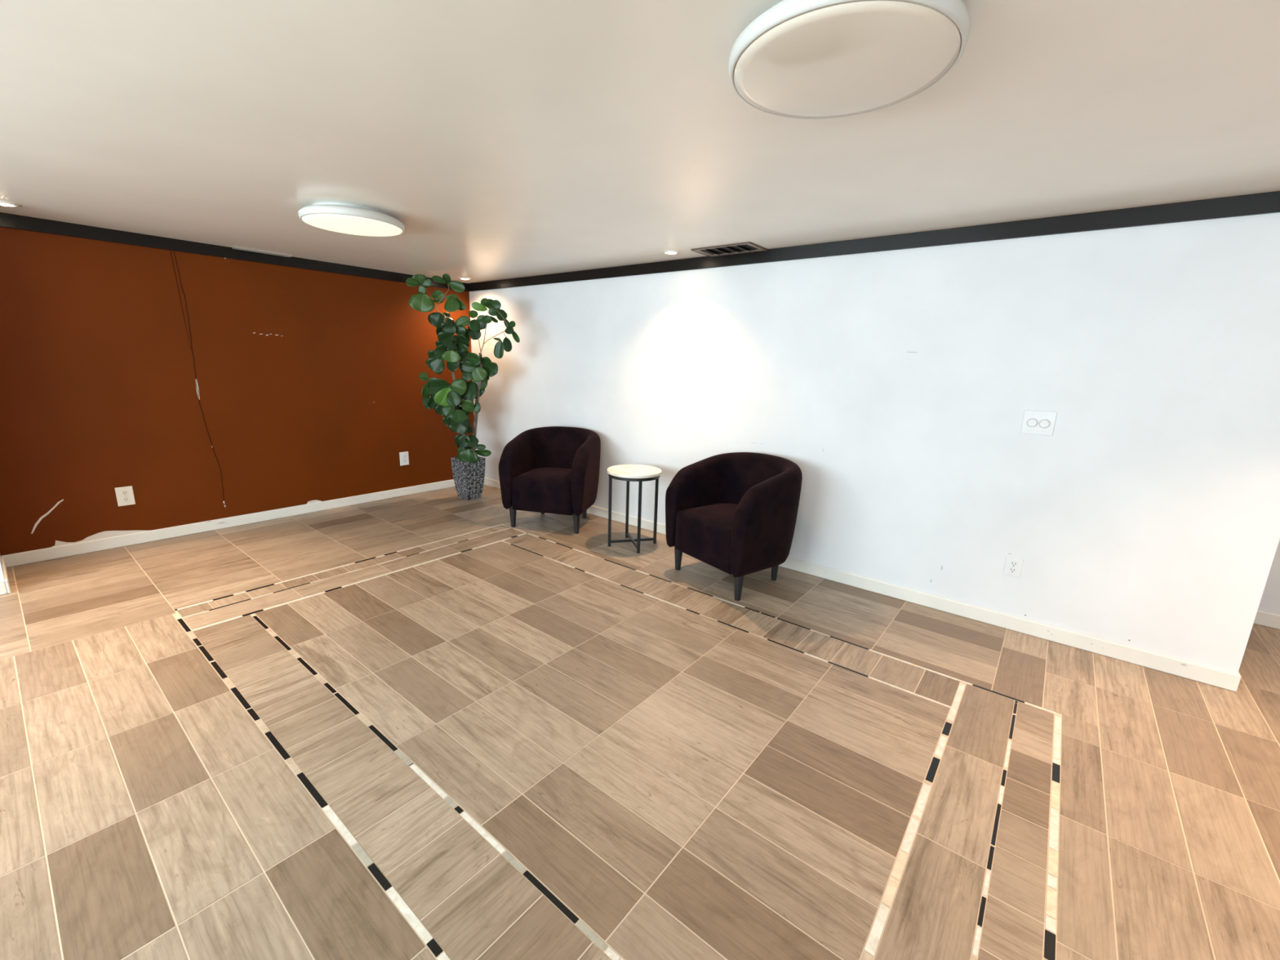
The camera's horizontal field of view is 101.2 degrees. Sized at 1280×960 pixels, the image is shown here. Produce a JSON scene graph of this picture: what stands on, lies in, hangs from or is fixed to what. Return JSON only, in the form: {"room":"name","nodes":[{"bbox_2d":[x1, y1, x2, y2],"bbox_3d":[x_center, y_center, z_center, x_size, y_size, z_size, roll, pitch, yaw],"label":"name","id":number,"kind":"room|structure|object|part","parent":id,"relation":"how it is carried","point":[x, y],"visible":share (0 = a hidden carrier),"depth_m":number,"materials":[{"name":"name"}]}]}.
{"room":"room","nodes":[
{"label":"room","id":0,"kind":"room"},
{"bbox_2d":[0,555,8,593],"bbox_3d":[-4.296,-0.490,3.244,0.735,2.378,0.130,12,16,37],"label":"wall","id":1,"kind":"structure","parent":0,"point":[2,575],"depth_m":3.30,"materials":[{"name":"white paint"}]},
{"bbox_2d":[0,580,7,595],"bbox_3d":[-4.038,0.684,3.268,0.013,0.092,0.130,12,16,37],"label":"baseboard","id":2,"kind":"structure","parent":1,"relation":"attached to","point":[3,590],"depth_m":3.30,"materials":[{"name":"white paint"}]},
{"bbox_2d":[0,555,10,593],"bbox_3d":[-4.228,0.625,3.505,0.615,0.092,0.013,12,16,37],"label":"baseboard","id":3,"kind":"structure","parent":1,"relation":"attached to","point":[4,567],"depth_m":3.40,"materials":[{"name":"white paint"}]},
{"bbox_2d":[0,226,474,555],"bbox_3d":[-3.285,-0.844,4.955,0.124,2.378,3.860,12,16,37],"label":"wall","id":4,"kind":"structure","parent":0,"point":[211,388],"depth_m":4.34,"materials":[{"name":"orange paint"}]},
{"bbox_2d":[115,485,135,506],"bbox_3d":[-4.044,0.127,4.131,0.011,0.150,0.100,12,16,37],"label":"wall outlet","id":5,"kind":"object","parent":4,"relation":"attached to","point":[124,495],"visible":1,"depth_m":4.13,"materials":[{"name":"beige plastic"}]},
{"bbox_2d":[121,490,128,495],"bbox_3d":[-4.041,0.101,4.123,0.004,0.038,0.036,12,16,37],"label":"receptacle","id":6,"kind":"object","parent":5,"relation":"attached to","point":[123,492],"depth_m":4.12,"materials":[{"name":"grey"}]},
{"bbox_2d":[122,497,128,502],"bbox_3d":[-4.042,0.154,4.135,0.004,0.038,0.036,12,16,37],"label":"receptacle","id":7,"kind":"object","parent":5,"relation":"attached to","point":[124,499],"depth_m":4.13,"materials":[{"name":"grey plastic"}]},
{"bbox_2d":[0,479,455,567],"bbox_3d":[-3.273,0.282,5.161,0.013,0.092,3.847,12,16,37],"label":"baseboard","id":8,"kind":"structure","parent":4,"relation":"attached to","point":[67,550],"depth_m":4.52,"materials":[{"name":"white paint"}]},
{"bbox_2d":[0,212,468,291],"bbox_3d":[-3.204,-1.948,4.655,0.020,0.088,3.840,12,16,37],"label":"trim","id":9,"kind":"structure","parent":4,"relation":"attached to","point":[6,220],"depth_m":4.15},
{"bbox_2d":[399,451,408,465],"bbox_3d":[-2.626,-0.239,5.859,0.011,0.150,0.102,12,16,37],"label":"wall outlet","id":10,"kind":"object","parent":4,"relation":"attached to","point":[404,457],"visible":1,"depth_m":5.86,"materials":[{"name":"white plastic"}]},
{"bbox_2d":[0,484,1279,959],"bbox_3d":[-0.468,0.923,3.173,12.200,0.120,8.800,12,16,37],"label":"floor","id":11,"kind":"structure","parent":0,"point":[427,725],"depth_m":2.08,"materials":[{"name":"tile"}]},
{"bbox_2d":[405,273,519,500],"bbox_3d":[-1.769,-0.905,5.471,1.216,2.361,0.588,12,16,37],"label":"plant","id":12,"kind":"object","parent":11,"relation":"on","point":[455,402],"visible":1,"depth_m":5.47,"materials":[{"name":"green plant"}]},
{"bbox_3d":[-1.912,-0.024,5.877,0.270,0.456,0.270,12,16,37],"label":"pot","id":13,"kind":"part","parent":12,"relation":"part of","materials":[{"name":"black wicker"}]},
{"bbox_2d":[498,426,600,533],"bbox_3d":[-0.809,-0.033,5.065,0.831,0.896,0.740,5,13,13],"label":"armchair","id":14,"kind":"object","parent":11,"relation":"on","point":[550,469],"visible":1,"depth_m":4.82,"materials":[{"name":"black fabric"}]},
{"bbox_3d":[-1.191,0.338,4.936,0.068,0.205,0.068,5,13,13],"label":"leg","id":15,"kind":"part","parent":14,"relation":"part of","materials":[{"name":"black wood"}]},
{"bbox_3d":[-0.825,0.078,5.032,0.582,0.333,0.577,5,13,13],"label":"seat","id":16,"kind":"part","parent":14,"relation":"part of","materials":[{"name":"black fabric"}]},
{"bbox_3d":[-0.578,0.388,4.798,0.068,0.205,0.068,5,13,13],"label":"leg","id":17,"kind":"part","parent":14,"relation":"part of","materials":[{"name":"black wood"}]},
{"bbox_3d":[-0.557,0.282,5.270,0.060,0.205,0.060,5,13,13],"label":"leg","id":18,"kind":"part","parent":14,"relation":"part of","materials":[{"name":"black wood"}]},
{"bbox_2d":[606,464,662,553],"bbox_3d":[-0.057,0.237,4.491,0.460,0.665,0.460,9,14,29],"label":"side table","id":19,"kind":"object","parent":11,"relation":"on","point":[628,473],"visible":1,"depth_m":4.41,"materials":[{"name":"white stone"}]},
{"bbox_3d":[-0.254,0.269,4.443,0.022,0.612,0.022,-2,13,-15],"label":"leg","id":20,"kind":"part","parent":19,"relation":"part of","materials":[{"name":"black metal"}]},
{"bbox_3d":[-0.111,0.218,4.687,0.022,0.612,0.022,-2,13,-15],"label":"leg","id":21,"kind":"part","parent":19,"relation":"part of","materials":[{"name":"black metal"}]},
{"bbox_3d":[-0.049,-0.048,4.427,0.432,0.026,0.432,9,14,29],"label":"ring frame","id":22,"kind":"part","parent":19,"relation":"part of","materials":[{"name":"black metal"}]},
{"bbox_3d":[-0.005,0.307,4.306,0.022,0.612,0.022,-2,13,-15],"label":"leg","id":23,"kind":"part","parent":19,"relation":"part of","materials":[{"name":"black metal"}]},
{"bbox_3d":[0.138,0.257,4.550,0.022,0.612,0.022,-2,13,-15],"label":"leg","id":24,"kind":"part","parent":19,"relation":"part of","materials":[{"name":"black metal"}]},
{"bbox_2d":[665,452,802,600],"bbox_3d":[0.722,0.281,3.873,0.740,0.896,0.831,-7,16,-35],"label":"armchair","id":25,"kind":"object","parent":11,"relation":"on","point":[735,513],"visible":1,"depth_m":3.68,"materials":[{"name":"black fabric"}]},
{"bbox_3d":[0.294,0.587,4.032,0.068,0.205,0.068,-7,16,-35],"label":"leg","id":26,"kind":"part","parent":25,"relation":"part of","materials":[{"name":"black wood"}]},
{"bbox_3d":[0.671,0.386,3.862,0.577,0.333,0.582,-7,16,-35],"label":"seat","id":27,"kind":"part","parent":25,"relation":"part of","materials":[{"name":"black fabric"}]},
{"bbox_3d":[0.662,0.710,3.535,0.068,0.205,0.068,-7,16,-35],"label":"leg","id":28,"kind":"part","parent":25,"relation":"part of","materials":[{"name":"black wood"}]},
{"bbox_3d":[0.995,0.643,3.879,0.060,0.205,0.060,-7,16,-35],"label":"leg","id":29,"kind":"part","parent":25,"relation":"part of","materials":[{"name":"black wood"}]},
{"bbox_2d":[0,0,1279,283],"bbox_3d":[-0.393,-1.513,2.625,12.200,0.120,8.800,12,16,37],"label":"ceiling","id":30,"kind":"structure","parent":0,"point":[506,139],"depth_m":1.90,"materials":[{"name":"paint"}]},
{"bbox_2d":[0,200,20,207],"bbox_3d":[-3.874,-1.680,3.204,0.134,0.015,0.134,12,16,37],"label":"recessed light","id":31,"kind":"object","parent":30,"relation":"in","point":[2,202],"visible":1,"depth_m":3.20,"materials":[{"name":"beige"}]},
{"bbox_3d":[-3.874,-1.679,3.204,0.080,0.013,0.080,12,16,37],"label":"bulb","id":32,"kind":"part","parent":31,"relation":"part of","materials":[{"name":"white"}]},
{"bbox_2d":[232,246,292,257],"bbox_3d":[-3.243,-1.961,4.527,0.068,0.010,0.420,12,16,37],"label":"ceiling vent","id":33,"kind":"object","parent":30,"relation":"in","point":[234,247],"visible":1,"depth_m":4.50,"materials":[{"name":"silver metal"}]},
{"bbox_2d":[297,202,404,236],"bbox_3d":[-1.738,-1.572,3.190,0.566,0.092,0.566,12,16,37],"label":"ceiling lamp","id":34,"kind":"object","parent":30,"relation":"attached to","point":[344,218],"visible":1,"depth_m":3.05,"materials":[{"name":"grey plastic"}]},
{"bbox_3d":[-1.737,-1.603,3.184,0.419,0.030,0.419,12,16,37],"label":"plate","id":35,"kind":"part","parent":34,"relation":"part of","materials":[{"name":"grey plastic"}]},
{"bbox_2d":[302,213,402,236],"bbox_3d":[-1.739,-1.540,3.198,0.535,0.026,0.535,12,16,37],"label":"diffuser","id":36,"kind":"object","parent":34,"relation":"attached to","point":[362,224],"depth_m":3.11,"materials":[{"name":"beige plastic"}]},
{"bbox_2d":[457,276,471,279],"bbox_3d":[-1.902,-2.182,5.703,0.134,0.015,0.134,12,16,37],"label":"recessed light","id":37,"kind":"object","parent":30,"relation":"in","point":[461,277],"visible":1,"depth_m":5.68,"materials":[{"name":"beige"}]},
{"bbox_2d":[662,249,679,254],"bbox_3d":[0.235,-1.738,4.020,0.134,0.015,0.134,12,16,37],"label":"recessed light","id":38,"kind":"object","parent":30,"relation":"in","point":[665,251],"visible":1,"depth_m":3.99,"materials":[{"name":"beige"}]},
{"bbox_2d":[690,241,768,257],"bbox_3d":[0.655,-1.687,3.870,0.482,0.024,0.282,12,16,37],"label":"ceiling vent","id":39,"kind":"object","parent":30,"relation":"in","point":[748,246],"visible":1,"depth_m":3.86,"materials":[{"name":"brown"}]},
{"bbox_2d":[728,0,970,119],"bbox_3d":[0.520,-1.092,1.361,0.574,0.092,0.574,12,16,37],"label":"ceiling lamp","id":40,"kind":"object","parent":30,"relation":"attached to","point":[798,59],"visible":1,"depth_m":1.27,"materials":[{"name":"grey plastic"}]},
{"bbox_2d":[469,212,1279,674],"bbox_3d":[0.512,-0.626,4.499,6.665,2.378,0.131,12,16,37],"label":"wall","id":41,"kind":"structure","parent":0,"point":[900,385],"depth_m":3.18,"materials":[{"name":"white paint"}]},
{"bbox_2d":[468,191,1279,291],"bbox_3d":[0.546,-1.721,4.155,6.545,0.088,0.020,12,16,37],"label":"trim","id":42,"kind":"structure","parent":41,"relation":"attached to","point":[1268,202],"depth_m":3.09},
{"bbox_2d":[1003,556,1023,577],"bbox_3d":[2.271,0.529,3.200,0.084,0.115,0.011,12,16,37],"label":"wall outlet","id":43,"kind":"object","parent":41,"relation":"attached to","point":[1013,566],"visible":1,"depth_m":3.20,"materials":[{"name":"white plastic"}]},
{"bbox_2d":[1008,567,1016,573],"bbox_3d":[2.269,0.550,3.202,0.036,0.038,0.004,12,16,37],"label":"receptacle","id":44,"kind":"object","parent":43,"relation":"attached to","point":[1011,570],"depth_m":3.20,"materials":[{"name":"grey plastic"}]},
{"bbox_2d":[1010,560,1017,567],"bbox_3d":[2.270,0.510,3.193,0.036,0.038,0.004,12,16,37],"label":"receptacle","id":45,"kind":"object","parent":43,"relation":"attached to","point":[1013,563],"depth_m":3.19,"materials":[{"name":"grey plastic"}]},
{"bbox_2d":[1020,409,1057,435],"bbox_3d":[2.281,-0.327,3.010,0.150,0.136,0.026,12,16,37],"label":"dimmer switch","id":46,"kind":"object","parent":41,"relation":"attached to","point":[1034,422],"visible":1,"depth_m":3.01,"materials":[{"name":"white plastic"}]},
{"bbox_3d":[2.257,-0.329,3.025,0.054,0.054,0.019,12,16,37],"label":"knob","id":47,"kind":"part","parent":46,"relation":"part of","materials":[{"name":"white plastic"}]},
{"bbox_3d":[2.301,-0.320,2.991,0.054,0.054,0.019,12,16,37],"label":"knob","id":48,"kind":"part","parent":46,"relation":"part of","materials":[{"name":"white plastic"}]},
{"bbox_2d":[1257,539,1279,615],"bbox_3d":[1.490,-0.764,5.247,12.200,2.378,0.120,12,16,37],"label":"wall","id":49,"kind":"structure","parent":0,"point":[1269,602],"depth_m":3.37,"materials":[{"name":"white paint"}]},
{"bbox_2d":[1253,610,1279,629],"bbox_3d":[3.519,0.793,3.812,6.400,0.092,0.013,12,16,37],"label":"baseboard","id":50,"kind":"structure","parent":49,"relation":"attached to","point":[1264,619],"depth_m":3.39,"materials":[{"name":"white paint"}]}
]}

